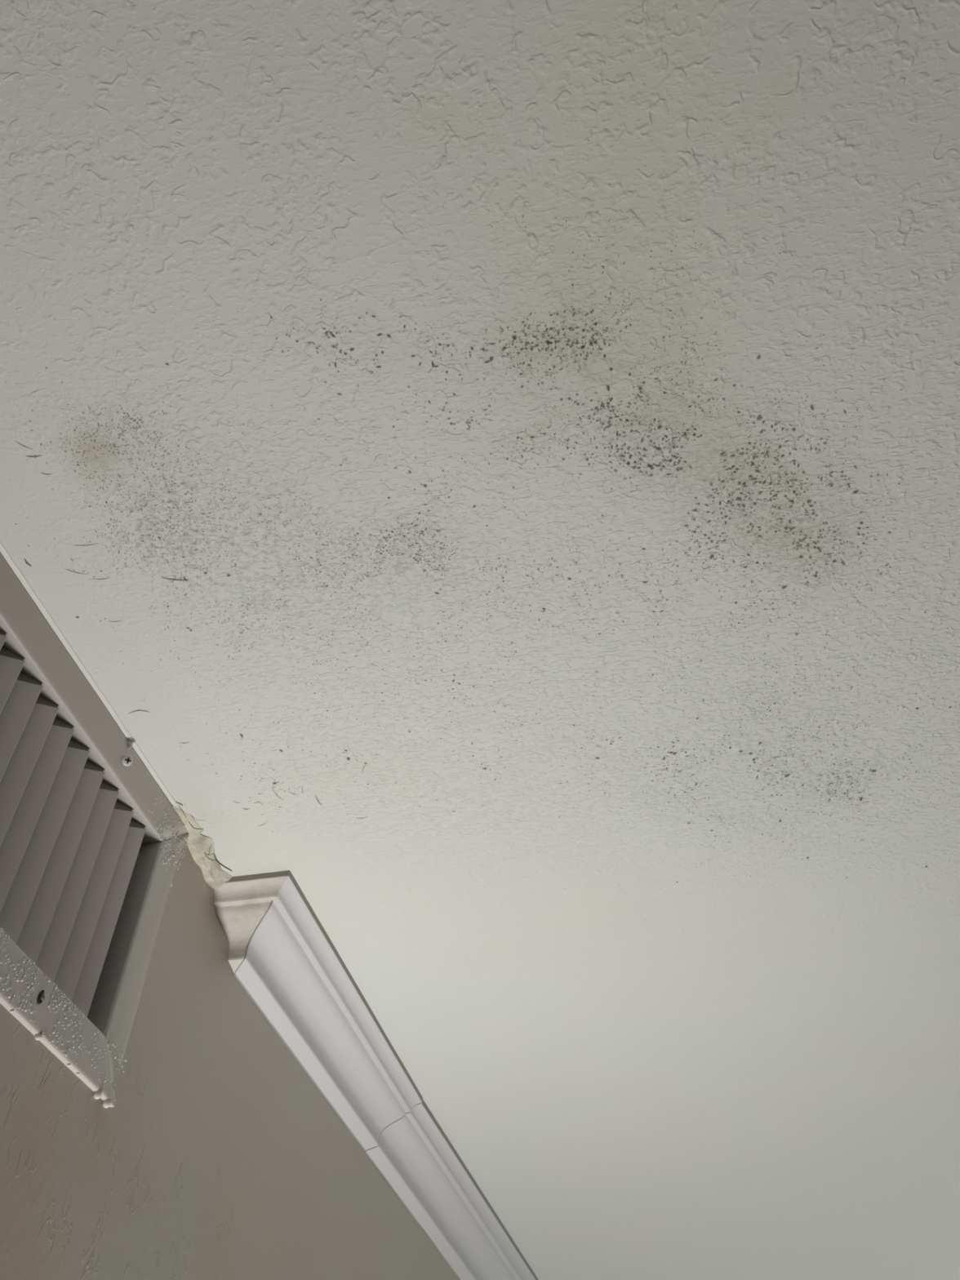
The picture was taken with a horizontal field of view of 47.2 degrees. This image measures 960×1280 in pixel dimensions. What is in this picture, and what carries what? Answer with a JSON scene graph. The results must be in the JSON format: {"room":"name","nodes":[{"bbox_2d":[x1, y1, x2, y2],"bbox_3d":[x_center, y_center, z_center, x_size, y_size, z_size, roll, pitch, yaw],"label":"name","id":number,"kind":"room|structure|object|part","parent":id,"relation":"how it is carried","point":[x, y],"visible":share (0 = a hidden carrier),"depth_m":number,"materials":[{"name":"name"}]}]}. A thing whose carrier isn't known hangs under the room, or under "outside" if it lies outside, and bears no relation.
{"room":"damaged room","nodes":[
{"label":"damaged room","id":0,"kind":"room"},
{"bbox_2d":[0,840,459,1279],"bbox_3d":[-0.354,1.379,0.754,0.113,2.456,5.520,-8,-48,10],"label":"wall","id":1,"kind":"structure","parent":0,"point":[217,1155],"depth_m":1.26,"materials":[{"name":"beige paint"}]},
{"bbox_2d":[0,553,188,1106],"bbox_3d":[-0.466,0.105,0.991,0.074,0.338,0.698,-8,-48,10],"label":"air vent","id":2,"kind":"object","parent":1,"relation":"in","point":[83,895],"visible":0.98,"depth_m":1.10,"materials":[{"name":"grey metal"}]},
{"bbox_2d":[34,1033,42,1040],"bbox_3d":[-0.400,0.359,0.994,0.007,0.005,0.007,-8,-48,10],"label":"water droplet","id":3,"kind":"object","parent":2,"relation":"hanging from","point":[37,1037],"visible":1,"depth_m":0.99,"materials":[{"name":"white"}]},
{"bbox_3d":[-0.458,0.202,0.884,0.034,0.050,0.698,-8,-48,10],"label":"frame rail","id":4,"kind":"part","parent":2,"relation":"part of","materials":[{"name":"white metal"}]},
{"bbox_2d":[0,542,179,808],"bbox_3d":[-0.436,-0.029,1.093,0.009,0.003,0.648,-8,-48,10],"label":"bead","id":5,"kind":"object","parent":2,"relation":"attached to","point":[4,553],"visible":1,"depth_m":1.15,"materials":[{"name":"white"}]},
{"bbox_3d":[-0.449,0.006,1.091,0.034,0.052,0.697,-8,-48,10],"label":"frame rail","id":6,"kind":"part","parent":2,"relation":"part of","materials":[{"name":"white metal"}]},
{"bbox_2d":[0,795,188,1101],"bbox_3d":[-0.403,0.207,1.084,0.001,0.335,0.397,-8,-48,10],"label":"condensation","id":7,"kind":"object","parent":2,"relation":"attached to","point":[55,1000],"visible":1,"depth_m":1.04,"materials":[{"name":"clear liquid"}]},
{"bbox_2d":[93,1090,102,1099],"bbox_3d":[-0.373,0.444,1.071,0.008,0.007,0.008,-8,-48,10],"label":"water droplet","id":8,"kind":"object","parent":2,"relation":"hanging from","point":[97,1095],"visible":1,"depth_m":1.07,"materials":[{"name":"white"}]},
{"bbox_2d":[102,1099,111,1108],"bbox_3d":[-0.368,0.458,1.084,0.008,0.007,0.008,-8,-48,10],"label":"water droplet","id":9,"kind":"object","parent":2,"relation":"hanging from","point":[106,1103],"visible":1,"depth_m":1.08,"materials":[{"name":"white"}]},
{"bbox_3d":[-0.379,0.333,1.202,0.034,0.336,0.053,-8,-48,10],"label":"frame rail","id":10,"kind":"part","parent":2,"relation":"part of","materials":[{"name":"metal"}]},
{"bbox_2d":[213,870,289,975],"bbox_3d":[-0.285,0.361,1.401,0.112,0.083,0.096,-8,-48,10],"label":"trim","id":11,"kind":"structure","parent":1,"relation":"attached to","point":[242,903],"depth_m":1.40,"materials":[{"name":"white paint"}]},
{"bbox_2d":[234,871,422,1151],"bbox_3d":[-0.213,0.560,1.586,0.097,0.083,0.658,-8,-48,10],"label":"trim","id":12,"kind":"structure","parent":1,"relation":"attached to","point":[291,970],"depth_m":1.56,"materials":[{"name":"white paint"}]},
{"bbox_2d":[15,363,497,743],"bbox_3d":[-0.183,-0.077,1.037,0.509,0.001,0.468,-8,-48,10],"label":"mold","id":13,"kind":"object","parent":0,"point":[166,363],"depth_m":1.01,"materials":[{"name":"black"}]},
{"bbox_2d":[206,665,600,826],"bbox_3d":[-0.079,0.110,1.209,0.582,0.001,0.269,-8,-48,10],"label":"mold","id":14,"kind":"object","parent":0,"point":[348,758],"depth_m":1.24,"materials":[{"name":"black"}]},
{"bbox_2d":[0,0,959,1279],"bbox_3d":[1.202,0.288,1.385,3.050,0.096,5.520,-8,-48,10],"label":"ceiling","id":15,"kind":"structure","parent":0,"point":[642,1073],"depth_m":1.00,"materials":[{"name":"paint"}]},
{"bbox_2d":[172,801,232,888],"bbox_3d":[-0.340,0.256,1.347,0.039,0.020,0.166,-8,-48,10],"label":"plaster patch","id":16,"kind":"object","parent":15,"relation":"attached to","point":[201,847],"visible":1,"depth_m":1.35,"materials":[{"name":"beige paint"}]},
{"bbox_2d":[271,299,452,417],"bbox_3d":[-0.092,-0.230,0.888,0.155,0.001,0.097,7,-47,-4],"label":"mold","id":17,"kind":"object","parent":15,"relation":"attached to","point":[388,335],"depth_m":0.89,"materials":[{"name":"black"}]},
{"bbox_2d":[428,140,936,636],"bbox_3d":[0.186,-0.177,0.926,0.629,0.001,0.360,36,-55,-28],"label":"mold","id":18,"kind":"object","parent":15,"relation":"attached to","point":[514,337],"depth_m":0.94,"materials":[{"name":"black"}]},
{"bbox_2d":[580,549,959,886],"bbox_3d":[0.338,0.122,1.201,0.586,0.001,0.579,3,-47,0],"label":"mold","id":19,"kind":"object","parent":15,"relation":"attached to","point":[760,743],"depth_m":1.21,"materials":[{"name":"black"}]},
{"bbox_3d":[1.811,3.159,2.328,3.238,2.440,0.100,-8,-48,10],"label":"wall","id":20,"kind":"structure","parent":0,"visible":0},
{"bbox_2d":[365,1100,537,1279],"bbox_3d":[0.155,1.659,2.608,0.124,0.083,2.427,-8,-48,10],"label":"trim","id":21,"kind":"structure","parent":20,"relation":"attached to","point":[413,1153],"depth_m":2.02,"materials":[{"name":"white paint"}]}
]}

